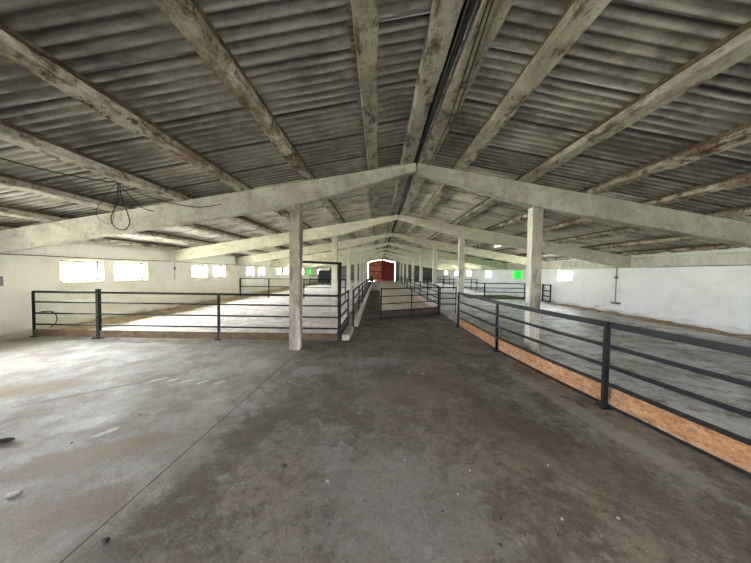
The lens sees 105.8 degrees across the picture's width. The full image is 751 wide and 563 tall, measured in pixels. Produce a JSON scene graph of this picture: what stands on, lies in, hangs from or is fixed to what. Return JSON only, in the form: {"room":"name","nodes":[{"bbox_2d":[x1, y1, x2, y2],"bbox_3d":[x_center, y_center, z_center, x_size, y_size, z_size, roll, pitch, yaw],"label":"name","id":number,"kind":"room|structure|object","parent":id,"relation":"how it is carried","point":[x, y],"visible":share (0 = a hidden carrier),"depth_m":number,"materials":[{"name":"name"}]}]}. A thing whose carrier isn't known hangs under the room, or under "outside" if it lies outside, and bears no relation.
{"room":"farm building","nodes":[
{"label":"farm building","id":0,"kind":"room"},
{"bbox_2d":[0,241,329,341],"bbox_3d":[-9.826,-0.495,25.911,0.320,3.500,64.000,1,2,1],"label":"wall","id":1,"kind":"structure","parent":0,"point":[22,275],"depth_m":10.33,"materials":[{"name":"paint"}]},
{"bbox_2d":[60,260,105,284],"bbox_3d":[-9.950,-0.313,9.606,0.258,0.797,1.445,1,2,1],"label":"window","id":2,"kind":"structure","parent":1,"relation":"in","point":[96,269],"depth_m":9.80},
{"bbox_2d":[9,243,168,260],"bbox_3d":[-9.810,-1.081,10.413,0.030,0.430,6.028,1,2,1],"label":"beam","id":3,"kind":"structure","parent":1,"relation":"attached to","point":[69,249],"depth_m":10.01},
{"bbox_2d":[114,262,148,282],"bbox_3d":[-9.929,-0.373,11.490,0.258,0.810,1.574,1,2,1],"label":"window","id":4,"kind":"structure","parent":1,"relation":"in","point":[117,280],"depth_m":11.72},
{"bbox_2d":[192,265,207,278],"bbox_3d":[-9.880,-0.532,15.838,0.258,0.800,1.375,1,2,1],"label":"window","id":5,"kind":"structure","parent":1,"relation":"in","point":[193,277],"depth_m":16.22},
{"bbox_2d":[180,256,235,263],"bbox_3d":[-9.739,-1.304,16.717,0.030,0.430,6.028,1,2,1],"label":"beam","id":6,"kind":"structure","parent":1,"relation":"attached to","point":[212,259],"depth_m":17.15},
{"bbox_2d":[213,265,225,277],"bbox_3d":[-9.858,-0.598,17.789,0.258,0.806,1.380,1,2,1],"label":"window","id":7,"kind":"structure","parent":1,"relation":"in","point":[221,275],"depth_m":18.22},
{"bbox_2d":[247,267,253,276],"bbox_3d":[-9.810,-0.749,22.057,0.258,0.805,1.222,1,2,1],"label":"window","id":8,"kind":"structure","parent":1,"relation":"in","point":[250,275],"depth_m":22.51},
{"bbox_2d":[242,261,270,265],"bbox_3d":[-9.668,-1.526,23.021,0.030,0.430,6.028,1,2,1],"label":"beam","id":9,"kind":"structure","parent":1,"relation":"attached to","point":[262,263],"depth_m":24.22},
{"bbox_2d":[0,281,750,562],"bbox_3d":[1.154,1.217,25.047,22.300,0.224,65.999,1,2,1],"label":"floor","id":10,"kind":"structure","parent":0,"point":[198,476],"depth_m":3.22,"materials":[{"name":"concrete"}]},
{"bbox_2d":[0,437,14,443],"bbox_3d":[-4.230,1.810,3.223,0.190,0.050,0.096,-1,2,-35],"label":"lump","id":11,"kind":"object","parent":10,"relation":"on","point":[7,439],"visible":1,"depth_m":3.23,"materials":[{"name":"stone"}]},
{"bbox_2d":[4,489,22,497],"bbox_3d":[-3.178,1.864,2.492,0.065,0.021,0.106,2,2,32],"label":"lump","id":12,"kind":"object","parent":10,"relation":"on","point":[16,492],"visible":1,"depth_m":2.49,"materials":[{"name":"stone"}]},
{"bbox_2d":[101,537,109,543],"bbox_3d":[-1.974,1.893,2.080,0.052,0.023,0.046,1,2,17],"label":"clod","id":13,"kind":"object","parent":10,"relation":"on","point":[106,539],"visible":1,"depth_m":2.07,"materials":[{"name":"stone"}]},
{"bbox_2d":[29,289,337,340],"bbox_3d":[-5.437,0.945,8.050,8.750,1.400,0.234,1,2,1],"label":"pipe railing","id":14,"kind":"object","parent":10,"relation":"on","point":[98,333],"visible":1,"depth_m":8.04,"materials":[{"name":"black metal"}]},
{"bbox_2d":[59,282,319,329],"bbox_3d":[-9.066,0.821,27.016,1.198,0.172,37.332,1,2,1],"label":"dirt","id":15,"kind":"object","parent":10,"relation":"on","point":[126,319],"visible":0.7,"depth_m":12.45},
{"bbox_2d":[239,278,345,298],"bbox_3d":[-5.882,0.504,20.198,7.585,1.410,0.070,1,2,1],"label":"railing","id":16,"kind":"object","parent":10,"relation":"on","point":[268,286],"visible":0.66,"depth_m":20.17,"materials":[{"name":"metal"}]},
{"bbox_2d":[289,205,302,349],"bbox_3d":[-2.011,-0.093,7.204,0.272,3.625,0.266,1,2,1],"label":"concrete post","id":17,"kind":"object","parent":10,"relation":"on","point":[296,211],"visible":1,"depth_m":7.09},
{"bbox_2d":[0,163,415,253],"bbox_3d":[-4.424,-1.807,7.171,10.810,2.344,0.270,1,2,1],"label":"rafter","id":18,"kind":"object","parent":17,"relation":"on","point":[279,197],"visible":0.99,"depth_m":7.05,"materials":[{"name":"concrete"}]},
{"bbox_2d":[0,204,60,221],"bbox_3d":[-8.171,-1.350,0.635,0.247,0.212,13.150,1,2,1],"label":"roof beam","id":19,"kind":"structure","parent":18,"relation":"on","point":[5,210],"depth_m":6.56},
{"bbox_2d":[0,172,123,211],"bbox_3d":[-6.538,-1.606,0.607,0.246,0.210,13.150,1,2,1],"label":"roof beam","id":20,"kind":"structure","parent":18,"relation":"on","point":[6,180],"depth_m":5.66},
{"bbox_2d":[0,119,186,200],"bbox_3d":[-4.924,-1.858,0.580,0.247,0.211,13.150,1,2,1],"label":"roof beam","id":21,"kind":"structure","parent":18,"relation":"on","point":[11,133],"depth_m":4.60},
{"bbox_2d":[0,158,117,182],"bbox_3d":[-5.171,-1.785,4.298,0.020,0.128,2.264,1,2,14],"label":"hanging cable","id":22,"kind":"object","parent":21,"relation":"hanging from","point":[0,158],"visible":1,"depth_m":4.52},
{"bbox_2d":[0,22,246,191],"bbox_3d":[-3.401,-2.095,0.555,0.248,0.212,13.150,1,2,1],"label":"roof beam","id":23,"kind":"structure","parent":18,"relation":"on","point":[14,47],"depth_m":3.35,"materials":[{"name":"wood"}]},
{"bbox_2d":[96,183,220,229],"bbox_3d":[-4.351,-1.444,6.003,0.642,0.905,2.203,3,3,43],"label":"cable tangle","id":24,"kind":"object","parent":18,"relation":"hanging from","point":[116,183],"visible":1,"depth_m":5.42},
{"bbox_2d":[3,254,317,268],"bbox_3d":[-9.549,-1.554,30.774,0.026,0.050,49.500,1,2,1],"label":"cable","id":25,"kind":"object","parent":18,"relation":"attached to","point":[3,254],"visible":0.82,"depth_m":10.15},
{"bbox_2d":[186,195,276,234],"bbox_3d":[-4.815,-2.201,10.318,0.247,0.212,6.278,1,2,1],"label":"roof beam","id":26,"kind":"structure","parent":18,"relation":"on","point":[239,219],"depth_m":10.79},
{"bbox_2d":[153,0,312,180],"bbox_3d":[-1.759,-2.352,0.527,0.264,0.215,13.150,1,2,1],"label":"roof beam","id":27,"kind":"structure","parent":18,"relation":"on","point":[188,17],"depth_m":3.19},
{"bbox_2d":[350,0,377,169],"bbox_3d":[-0.132,-2.604,0.500,0.271,0.214,13.150,1,2,1],"label":"purlin","id":28,"kind":"structure","parent":18,"relation":"on","point":[364,12],"depth_m":3.46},
{"bbox_2d":[384,0,476,254],"bbox_3d":[1.220,-3.600,25.227,0.089,0.069,62.500,1,2,1],"label":"pipe","id":29,"kind":"object","parent":18,"relation":"attached to","point":[471,4],"visible":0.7,"depth_m":3.88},
{"bbox_2d":[401,0,464,164],"bbox_3d":[0.705,-2.735,0.486,0.319,0.222,13.150,1,2,1],"label":"purlin","id":30,"kind":"structure","parent":18,"relation":"on","point":[444,14],"depth_m":3.63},
{"bbox_2d":[303,261,341,341],"bbox_3d":[-1.622,0.552,8.034,1.308,2.285,0.168,1,2,1],"label":"portal","id":31,"kind":"object","parent":10,"relation":"on","point":[339,264],"visible":0.52,"depth_m":7.96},
{"bbox_2d":[318,270,329,282],"bbox_3d":[-8.391,-0.801,46.375,1.950,2.100,0.105,1,2,1],"label":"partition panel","id":32,"kind":"object","parent":10,"relation":"on","point":[326,273],"visible":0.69,"depth_m":46.36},
{"bbox_2d":[331,236,337,312],"bbox_3d":[-1.940,-0.316,13.508,0.271,3.625,0.266,1,2,1],"label":"concrete post","id":33,"kind":"object","parent":10,"relation":"on","point":[334,275],"visible":0.91,"depth_m":13.39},
{"bbox_2d":[169,215,397,261],"bbox_3d":[-4.353,-2.026,13.475,10.810,2.352,0.270,1,2,1],"label":"rafter","id":34,"kind":"object","parent":33,"relation":"on","point":[324,232],"visible":0.94,"depth_m":13.36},
{"bbox_2d":[3,225,178,249],"bbox_3d":[-9.514,-1.468,10.396,0.227,0.206,6.278,1,2,1],"label":"roof beam","id":35,"kind":"structure","parent":34,"relation":"on","point":[105,239],"depth_m":10.82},
{"bbox_2d":[60,215,208,244],"bbox_3d":[-8.062,-1.694,10.372,0.247,0.212,6.278,1,2,1],"label":"roof beam","id":36,"kind":"structure","parent":34,"relation":"on","point":[151,234],"depth_m":10.75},
{"bbox_2d":[123,205,242,239],"bbox_3d":[-6.429,-1.949,10.345,0.247,0.211,6.278,1,2,1],"label":"roof beam","id":37,"kind":"structure","parent":34,"relation":"on","point":[202,228],"depth_m":10.86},
{"bbox_2d":[178,246,241,256],"bbox_3d":[-9.445,-1.690,16.700,0.223,0.207,6.278,1,2,1],"label":"beam","id":38,"kind":"structure","parent":34,"relation":"on","point":[180,247],"depth_m":18.28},
{"bbox_2d":[246,185,308,228],"bbox_3d":[-3.293,-2.439,10.292,0.246,0.212,6.278,1,2,1],"label":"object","id":39,"kind":"structure","parent":34,"relation":"on","point":[283,213],"depth_m":10.07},
{"bbox_2d":[308,226,330,242],"bbox_3d":[-3.222,-2.663,16.596,0.244,0.208,6.278,1,2,1],"label":"beam","id":40,"kind":"structure","parent":34,"relation":"on","point":[328,240],"depth_m":18.28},
{"bbox_2d":[304,175,343,223],"bbox_3d":[-1.650,-2.696,10.264,0.264,0.215,6.278,1,2,1],"label":"purlin","id":41,"kind":"structure","parent":34,"relation":"on","point":[328,204],"depth_m":10.64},
{"bbox_2d":[368,170,378,217],"bbox_3d":[-0.022,-2.948,10.237,0.270,0.214,6.278,1,2,1],"label":"purlin","id":42,"kind":"structure","parent":34,"relation":"on","point":[373,190],"depth_m":10.00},
{"bbox_2d":[374,217,378,234],"bbox_3d":[0.049,-3.172,16.541,0.266,0.211,6.278,1,2,1],"label":"purlin","id":43,"kind":"structure","parent":34,"relation":"on","point":[376,228],"depth_m":17.08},
{"bbox_2d":[387,215,394,233],"bbox_3d":[0.886,-3.302,16.527,0.316,0.220,6.278,1,2,1],"label":"purlin","id":44,"kind":"structure","parent":34,"relation":"on","point":[390,224],"depth_m":16.75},
{"bbox_2d":[390,162,408,215],"bbox_3d":[0.814,-3.079,10.223,0.319,0.222,6.278,1,2,1],"label":"purlin","id":45,"kind":"structure","parent":34,"relation":"on","point":[401,183],"depth_m":9.73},
{"bbox_2d":[309,275,361,284],"bbox_3d":[-5.433,-0.161,38.582,7.100,1.450,0.070,1,2,1],"label":"railing","id":46,"kind":"object","parent":10,"relation":"on","point":[322,275],"visible":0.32,"depth_m":38.58,"materials":[{"name":"black metal"}]},
{"bbox_2d":[341,290,348,337],"bbox_3d":[-1.009,1.000,9.241,0.050,1.320,2.375,1,2,0],"label":"gate","id":47,"kind":"object","parent":10,"relation":"on","point":[344,324],"visible":0.6,"depth_m":9.42,"materials":[{"name":"black metal"}]},
{"bbox_2d":[342,326,352,339],"bbox_3d":[-0.856,1.588,8.822,0.220,0.180,1.300,1,2,1],"label":"curb block","id":48,"kind":"object","parent":10,"relation":"on","point":[347,333],"visible":1,"depth_m":8.42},
{"bbox_2d":[346,248,350,299],"bbox_3d":[-1.869,-0.538,19.812,0.271,3.625,0.266,1,2,1],"label":"concrete post","id":49,"kind":"object","parent":10,"relation":"on","point":[348,287],"visible":0.93,"depth_m":19.69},
{"bbox_2d":[236,233,391,264],"bbox_3d":[-4.282,-2.247,19.778,10.810,2.355,0.270,1,2,1],"label":"rafter","id":50,"kind":"object","parent":49,"relation":"on","point":[350,243],"visible":0.88,"depth_m":19.65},
{"bbox_2d":[208,241,262,253],"bbox_3d":[-7.991,-1.917,16.676,0.244,0.210,6.278,1,2,1],"label":"beam","id":51,"kind":"structure","parent":50,"relation":"on","point":[209,242],"depth_m":18.29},
{"bbox_2d":[243,236,285,249],"bbox_3d":[-6.358,-2.173,16.648,0.245,0.209,6.278,1,2,1],"label":"beam","id":52,"kind":"structure","parent":50,"relation":"on","point":[244,237],"depth_m":18.40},
{"bbox_2d":[340,221,354,238],"bbox_3d":[-1.578,-2.919,16.568,0.264,0.214,6.278,1,2,1],"label":"beam","id":53,"kind":"structure","parent":50,"relation":"on","point":[351,235],"depth_m":17.84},
{"bbox_2d":[354,253,357,292],"bbox_3d":[-1.799,-0.761,26.115,0.272,3.625,0.266,1,2,1],"label":"concrete post","id":54,"kind":"object","parent":10,"relation":"on","point":[356,255],"visible":0.94,"depth_m":25.99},
{"bbox_2d":[271,242,388,266],"bbox_3d":[-4.212,-2.470,26.082,10.810,2.352,0.270,1,2,1],"label":"rafter","id":55,"kind":"object","parent":54,"relation":"on","point":[356,250],"visible":0.74,"depth_m":25.96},
{"bbox_2d":[359,257,361,288],"bbox_3d":[-1.728,-0.983,32.419,0.272,3.625,0.267,1,2,1],"label":"concrete post","id":56,"kind":"object","parent":10,"relation":"on","point":[360,258],"visible":0.88,"depth_m":32.28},
{"bbox_2d":[303,248,386,265],"bbox_3d":[-4.141,-2.691,32.386,10.810,2.354,0.270,1,2,1],"label":"rafter","id":57,"kind":"object","parent":56,"relation":"on","point":[365,253],"visible":0.49,"depth_m":32.24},
{"bbox_2d":[352,275,373,326],"bbox_3d":[-0.584,0.156,33.120,0.257,1.328,45.831,1,2,0],"label":"pipe railing","id":58,"kind":"object","parent":10,"relation":"on","point":[356,321],"visible":0.99,"depth_m":13.36,"materials":[{"name":"black metal"}]},
{"bbox_2d":[362,259,364,285],"bbox_3d":[-1.657,-1.206,38.723,0.272,3.625,0.267,1,2,1],"label":"concrete post","id":59,"kind":"object","parent":10,"relation":"on","point":[363,261],"visible":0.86,"depth_m":38.59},
{"bbox_2d":[306,252,384,267],"bbox_3d":[-4.070,-2.916,38.690,10.810,2.349,0.269,1,2,1],"label":"rafter","id":60,"kind":"object","parent":59,"relation":"on","point":[381,253],"visible":0.54,"depth_m":38.55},
{"bbox_2d":[366,262,367,281],"bbox_3d":[-1.514,-1.651,51.330,0.270,3.625,0.266,1,2,1],"label":"concrete post","id":61,"kind":"object","parent":10,"relation":"on","point":[367,262],"visible":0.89,"depth_m":51.19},
{"bbox_2d":[324,257,383,268],"bbox_3d":[-3.928,-3.359,51.297,10.810,2.354,0.270,1,2,1],"label":"rafter","id":62,"kind":"object","parent":61,"relation":"on","point":[379,257],"visible":0.44,"depth_m":51.14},
{"bbox_2d":[371,281,379,290],"bbox_3d":[0.131,0.421,43.243,0.960,0.100,27.500,1,2,1],"label":"step","id":63,"kind":"structure","parent":10,"relation":"on","point":[376,286],"depth_m":35.80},
{"bbox_2d":[402,262,403,283],"bbox_3d":[4.393,-1.348,44.962,0.272,3.625,0.266,1,2,1],"label":"concrete post","id":64,"kind":"object","parent":10,"relation":"on","point":[403,262],"visible":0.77,"depth_m":44.84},
{"bbox_2d":[385,255,452,269],"bbox_3d":[6.849,-2.993,44.876,10.810,2.352,0.269,1,2,1],"label":"rafter","id":65,"kind":"object","parent":64,"relation":"on","point":[393,257],"visible":0.66,"depth_m":44.76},
{"bbox_2d":[379,281,429,310],"bbox_3d":[1.904,0.751,34.704,2.760,0.110,45.050,1,2,1],"label":"platform","id":66,"kind":"object","parent":10,"relation":"on","point":[383,284],"visible":0.57,"depth_m":20.07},
{"bbox_2d":[406,260,408,285],"bbox_3d":[4.322,-1.126,38.658,0.271,3.625,0.266,1,2,1],"label":"concrete post","id":67,"kind":"object","parent":10,"relation":"on","point":[406,260],"visible":0.83,"depth_m":38.53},
{"bbox_2d":[386,252,464,269],"bbox_3d":[6.779,-2.771,38.572,10.810,2.352,0.270,1,2,1],"label":"rafter","id":68,"kind":"object","parent":67,"relation":"on","point":[392,254],"visible":0.61,"depth_m":38.45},
{"bbox_2d":[380,286,439,318],"bbox_3d":[1.622,0.910,12.757,3.291,1.320,0.096,0,2,-30],"label":"gate","id":69,"kind":"object","parent":10,"relation":"on","point":[384,314],"visible":0.99,"depth_m":12.68,"materials":[{"name":"black metal"}]},
{"bbox_2d":[411,258,413,287],"bbox_3d":[4.252,-0.904,32.354,0.272,3.625,0.266,1,2,1],"label":"concrete post","id":70,"kind":"object","parent":10,"relation":"on","point":[412,277],"visible":0.88,"depth_m":32.23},
{"bbox_2d":[387,248,482,269],"bbox_3d":[6.708,-2.548,32.269,10.810,2.353,0.270,1,2,1],"label":"rafter","id":71,"kind":"object","parent":70,"relation":"on","point":[409,254],"visible":0.8,"depth_m":32.14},
{"bbox_2d":[394,275,437,306],"bbox_3d":[3.384,0.129,35.327,0.108,1.328,42.328,1,2,1],"label":"pipe railing","id":72,"kind":"object","parent":10,"relation":"on","point":[408,290],"visible":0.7,"depth_m":20.89,"materials":[{"name":"black metal"}]},
{"bbox_2d":[419,254,422,293],"bbox_3d":[4.181,-0.681,26.050,0.272,3.625,0.265,1,2,1],"label":"concrete post","id":73,"kind":"object","parent":10,"relation":"on","point":[421,255],"visible":0.79,"depth_m":25.92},
{"bbox_2d":[389,242,507,269],"bbox_3d":[6.637,-2.325,25.965,10.810,2.353,0.269,1,2,1],"label":"rafter","id":74,"kind":"object","parent":73,"relation":"on","point":[422,251],"visible":0.94,"depth_m":25.83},
{"bbox_2d":[432,249,436,300],"bbox_3d":[4.109,-0.459,19.747,0.271,3.625,0.267,1,2,1],"label":"concrete post","id":75,"kind":"object","parent":10,"relation":"on","point":[434,272],"visible":0.94,"depth_m":19.61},
{"bbox_2d":[392,233,548,268],"bbox_3d":[6.566,-2.102,19.662,10.810,2.354,0.270,1,2,1],"label":"rafter","id":76,"kind":"object","parent":75,"relation":"on","point":[438,245],"visible":0.84,"depth_m":19.53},
{"bbox_2d":[429,222,452,239],"bbox_3d":[3.811,-2.848,16.510,0.263,0.213,6.278,1,2,1],"label":"purlin","id":77,"kind":"structure","parent":76,"relation":"on","point":[436,234],"depth_m":17.78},
{"bbox_2d":[475,233,521,247],"bbox_3d":[6.964,-2.268,16.495,0.242,0.209,6.278,1,2,1],"label":"purlin","id":78,"kind":"structure","parent":76,"relation":"on","point":[483,244],"depth_m":17.91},
{"bbox_2d":[498,240,555,252],"bbox_3d":[8.572,-1.974,16.487,0.244,0.210,6.278,1,2,1],"label":"purlin","id":79,"kind":"structure","parent":76,"relation":"on","point":[552,241],"depth_m":17.86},
{"bbox_2d":[406,278,476,289],"bbox_3d":[7.598,0.286,32.547,8.100,1.320,0.070,1,2,1],"label":"railing","id":80,"kind":"object","parent":10,"relation":"on","point":[453,279],"visible":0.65,"depth_m":32.50,"materials":[{"name":"black metal"}]},
{"bbox_2d":[439,287,456,313],"bbox_3d":[3.475,0.903,13.622,0.805,1.310,0.045,1,2,1],"label":"gate","id":81,"kind":"object","parent":10,"relation":"on","point":[455,293],"visible":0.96,"depth_m":13.60,"materials":[{"name":"black metal"}]},
{"bbox_2d":[457,238,464,314],"bbox_3d":[4.039,-0.236,13.443,0.272,3.625,0.266,1,2,1],"label":"concrete post","id":82,"kind":"object","parent":10,"relation":"on","point":[461,241],"visible":0.81,"depth_m":13.32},
{"bbox_2d":[399,215,629,267],"bbox_3d":[6.495,-1.882,13.358,10.810,2.350,0.270,1,2,1],"label":"rafter","id":83,"kind":"object","parent":82,"relation":"on","point":[468,233],"visible":0.94,"depth_m":13.23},
{"bbox_2d":[394,213,402,233],"bbox_3d":[1.361,-3.297,16.522,0.311,0.218,6.278,1,2,1],"label":"purlin","id":84,"kind":"structure","parent":83,"relation":"on","point":[399,222],"depth_m":16.59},
{"bbox_2d":[406,216,418,235],"bbox_3d":[2.192,-3.144,16.518,0.266,0.210,6.278,1,2,1],"label":"purlin","id":85,"kind":"structure","parent":83,"relation":"on","point":[412,228],"depth_m":17.03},
{"bbox_2d":[401,162,424,215],"bbox_3d":[1.288,-3.072,10.218,0.319,0.222,6.278,1,2,1],"label":"purlin","id":86,"kind":"structure","parent":83,"relation":"on","point":[418,180],"depth_m":9.56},
{"bbox_2d":[419,165,455,218],"bbox_3d":[2.121,-2.920,10.214,0.271,0.214,6.278,1,2,1],"label":"purlin","id":87,"kind":"structure","parent":83,"relation":"on","point":[441,191],"depth_m":9.80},
{"bbox_2d":[453,176,519,224],"bbox_3d":[3.741,-2.624,10.206,0.266,0.215,6.278,1,2,1],"label":"purlin","id":88,"kind":"structure","parent":83,"relation":"on","point":[489,201],"depth_m":10.21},
{"bbox_2d":[522,246,591,256],"bbox_3d":[10.194,-1.675,16.480,0.238,0.209,6.278,1,2,1],"label":"purlin","id":89,"kind":"structure","parent":83,"relation":"on","point":[585,247],"depth_m":16.84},
{"bbox_2d":[543,252,620,260],"bbox_3d":[11.644,-1.409,16.473,0.224,0.206,6.278,1,2,1],"label":"purlin","id":90,"kind":"structure","parent":83,"relation":"on","point":[618,253],"depth_m":17.84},
{"bbox_2d":[521,200,649,236],"bbox_3d":[6.892,-2.046,10.191,0.247,0.211,6.278,1,2,1],"label":"purlin","id":91,"kind":"structure","parent":83,"relation":"on","point":[573,222],"depth_m":10.13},
{"bbox_2d":[590,235,697,249],"bbox_3d":[10.125,-1.451,10.176,0.246,0.212,6.278,1,2,1],"label":"purlin","id":92,"kind":"structure","parent":83,"relation":"on","point":[670,239],"depth_m":10.64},
{"bbox_2d":[621,243,741,255],"bbox_3d":[11.572,-1.189,10.169,0.227,0.203,6.278,1,2,1],"label":"purlin","id":93,"kind":"structure","parent":83,"relation":"on","point":[721,246],"depth_m":10.65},
{"bbox_2d":[464,295,513,298],"bbox_3d":[9.232,1.237,22.956,4.000,0.090,2.600,1,2,1],"label":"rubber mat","id":94,"kind":"object","parent":10,"relation":"on","point":[475,295],"visible":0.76,"depth_m":22.96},
{"bbox_2d":[474,283,525,298],"bbox_3d":[9.431,0.735,21.535,3.815,1.250,0.070,1,2,1],"label":"railing","id":95,"kind":"object","parent":10,"relation":"on","point":[484,287],"visible":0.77,"depth_m":21.51,"materials":[{"name":"metal"}]},
{"bbox_2d":[524,207,542,352],"bbox_3d":[3.968,-0.014,7.140,0.272,3.625,0.266,1,2,1],"label":"concrete post","id":96,"kind":"object","parent":10,"relation":"on","point":[535,215],"visible":0.88,"depth_m":7.03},
{"bbox_2d":[416,163,750,247],"bbox_3d":[6.424,-1.662,7.054,10.810,2.344,0.270,1,2,1],"label":"rafter","id":97,"kind":"object","parent":96,"relation":"on","point":[553,200],"visible":0.99,"depth_m":6.93,"materials":[{"name":"concrete"}]},
{"bbox_2d":[420,0,513,164],"bbox_3d":[1.178,-2.729,0.481,0.320,0.222,13.150,1,2,1],"label":"purlin","id":98,"kind":"structure","parent":97,"relation":"on","point":[500,9],"depth_m":3.65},
{"bbox_2d":[431,0,488,161],"bbox_3d":[1.031,-2.602,0.399,0.178,0.017,12.603,1,2,2],"label":"wire","id":99,"kind":"object","parent":98,"relation":"attached to","point":[487,0],"visible":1,"depth_m":3.56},
{"bbox_2d":[435,0,493,160],"bbox_3d":[1.076,-2.601,0.399,0.217,0.017,12.604,1,2,2],"label":"wire","id":100,"kind":"object","parent":98,"relation":"attached to","point":[492,0],"visible":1,"depth_m":3.53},
{"bbox_2d":[454,0,610,170],"bbox_3d":[2.011,-2.576,0.477,0.271,0.215,13.150,1,2,1],"label":"beam","id":101,"kind":"structure","parent":97,"relation":"on","point":[579,15],"depth_m":3.45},
{"bbox_2d":[489,188,593,230],"bbox_3d":[5.378,-2.324,10.199,0.245,0.212,6.278,1,2,1],"label":"purlin","id":102,"kind":"structure","parent":97,"relation":"on","point":[524,216],"depth_m":10.95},
{"bbox_2d":[555,211,714,243],"bbox_3d":[8.501,-1.752,10.184,0.244,0.208,6.278,1,2,1],"label":"purlin","id":103,"kind":"structure","parent":97,"relation":"on","point":[627,229],"depth_m":10.47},
{"bbox_2d":[520,20,750,182],"bbox_3d":[3.631,-2.281,0.469,0.268,0.214,13.150,1,2,1],"label":"beam","id":104,"kind":"structure","parent":97,"relation":"on","point":[735,47],"depth_m":3.56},
{"bbox_2d":[587,122,750,194],"bbox_3d":[5.267,-1.980,0.461,0.247,0.211,13.150,1,2,1],"label":"purlin","id":105,"kind":"structure","parent":97,"relation":"on","point":[741,135],"depth_m":4.86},
{"bbox_2d":[648,172,750,206],"bbox_3d":[6.784,-1.702,0.454,0.246,0.210,13.150,1,2,1],"label":"purlin","id":106,"kind":"structure","parent":97,"relation":"on","point":[744,179],"depth_m":5.88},
{"bbox_2d":[713,204,750,218],"bbox_3d":[8.390,-1.406,0.446,0.246,0.212,13.150,1,2,1],"label":"purlin","id":107,"kind":"structure","parent":97,"relation":"on","point":[744,210],"depth_m":6.63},
{"bbox_2d":[542,284,550,302],"bbox_3d":[11.803,0.798,19.619,0.060,1.220,0.990,1,2,1],"label":"gate leaf","id":108,"kind":"object","parent":10,"relation":"on","point":[543,290],"visible":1,"depth_m":19.57,"materials":[{"name":"black metal"}]},
{"bbox_2d":[456,292,750,477],"bbox_3d":[3.405,1.209,5.366,0.430,1.292,10.407,1,2,-5],"label":"pipe railing","id":109,"kind":"object","parent":10,"relation":"on","point":[732,450],"visible":1,"depth_m":3.87,"materials":[{"name":"metal"}]},
{"bbox_2d":[555,304,750,340],"bbox_3d":[11.613,1.674,10.817,0.455,0.149,15.861,1,2,1],"label":"dirt","id":110,"kind":"object","parent":10,"relation":"on","point":[669,323],"visible":0.98,"depth_m":11.30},
{"bbox_2d":[0,0,750,261],"bbox_3d":[1.221,-2.853,26.253,22.740,2.013,65.298,1,2,1],"label":"ceiling","id":111,"kind":"structure","parent":0,"point":[300,57],"depth_m":4.11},
{"bbox_2d":[330,258,432,281],"bbox_3d":[1.553,-2.324,57.690,22.300,5.199,0.300,1,2,1],"label":"wall","id":112,"kind":"structure","parent":0,"point":[427,272],"depth_m":57.51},
{"bbox_2d":[368,260,394,280],"bbox_3d":[1.256,-2.248,57.619,5.410,4.425,0.095,1,2,1],"label":"door","id":113,"kind":"structure","parent":112,"relation":"in","point":[381,270],"depth_m":57.62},
{"bbox_2d":[383,0,468,256],"bbox_3d":[1.228,-3.861,25.668,0.540,0.030,64.200,1,2,1],"label":"trim","id":114,"kind":"structure","parent":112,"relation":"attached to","point":[464,7],"depth_m":4.13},
{"bbox_2d":[437,247,750,334],"bbox_3d":[12.191,-0.202,25.673,0.320,3.500,64.000,1,2,1],"label":"wall","id":115,"kind":"structure","parent":0,"point":[714,297],"depth_m":11.97,"materials":[{"name":"paint"}]},
{"bbox_2d":[482,266,499,269],"bbox_3d":[12.035,-1.460,29.091,0.100,0.430,6.028,1,2,1],"label":"beam","id":116,"kind":"structure","parent":115,"relation":"attached to","point":[483,267],"depth_m":30.42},
{"bbox_2d":[507,264,525,268],"bbox_3d":[11.964,-1.238,22.788,0.100,0.430,6.028,1,2,1],"label":"beam","id":117,"kind":"structure","parent":115,"relation":"attached to","point":[509,266],"depth_m":24.11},
{"bbox_2d":[512,270,521,279],"bbox_3d":[12.125,-0.537,24.146,0.258,0.809,1.578,1,2,1],"label":"window","id":118,"kind":"structure","parent":115,"relation":"in","point":[518,273],"depth_m":24.37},
{"bbox_2d":[557,270,571,282],"bbox_3d":[12.056,-0.323,17.963,0.258,0.801,1.463,1,2,1],"label":"window","id":119,"kind":"structure","parent":115,"relation":"in","point":[561,280],"depth_m":18.36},
{"bbox_2d":[548,260,617,267],"bbox_3d":[11.893,-1.016,16.484,0.100,0.430,6.028,1,2,1],"label":"beam","id":120,"kind":"structure","parent":115,"relation":"attached to","point":[578,263],"depth_m":16.74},
{"bbox_2d":[438,265,742,270],"bbox_3d":[12.048,-1.209,28.792,0.024,0.049,53.900,1,2,1],"label":"cable","id":121,"kind":"object","parent":115,"relation":"attached to","point":[707,265],"visible":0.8,"depth_m":11.44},
{"bbox_2d":[609,267,620,303],"bbox_3d":[11.743,0.196,14.009,0.285,1.800,0.650,1,2,1],"label":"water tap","id":122,"kind":"object","parent":115,"relation":"attached to","point":[616,276],"visible":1,"depth_m":13.95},
{"bbox_2d":[630,251,750,266],"bbox_3d":[11.822,-0.793,10.180,0.100,0.430,6.028,1,2,1],"label":"beam","id":123,"kind":"structure","parent":115,"relation":"attached to","point":[740,257],"depth_m":10.42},
{"bbox_3d":[-1.586,-1.428,45.026,0.271,3.625,0.267,1,2,1],"label":"concrete post","id":124,"kind":"object","parent":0,"visible":0},
{"bbox_2d":[316,255,383,268],"bbox_3d":[-3.999,-3.140,44.993,10.810,2.348,0.270,1,2,1],"label":"rafter","id":125,"kind":"object","parent":124,"relation":"on","point":[371,258],"visible":0.54,"depth_m":44.85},
{"bbox_3d":[4.463,-1.571,51.265,0.271,3.625,0.266,1,2,1],"label":"concrete post","id":126,"kind":"object","parent":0,"visible":0},
{"bbox_2d":[384,257,443,269],"bbox_3d":[6.920,-3.216,51.179,10.810,2.350,0.269,1,2,1],"label":"rafter","id":127,"kind":"object","parent":126,"relation":"on","point":[384,257],"visible":0.58,"depth_m":51.06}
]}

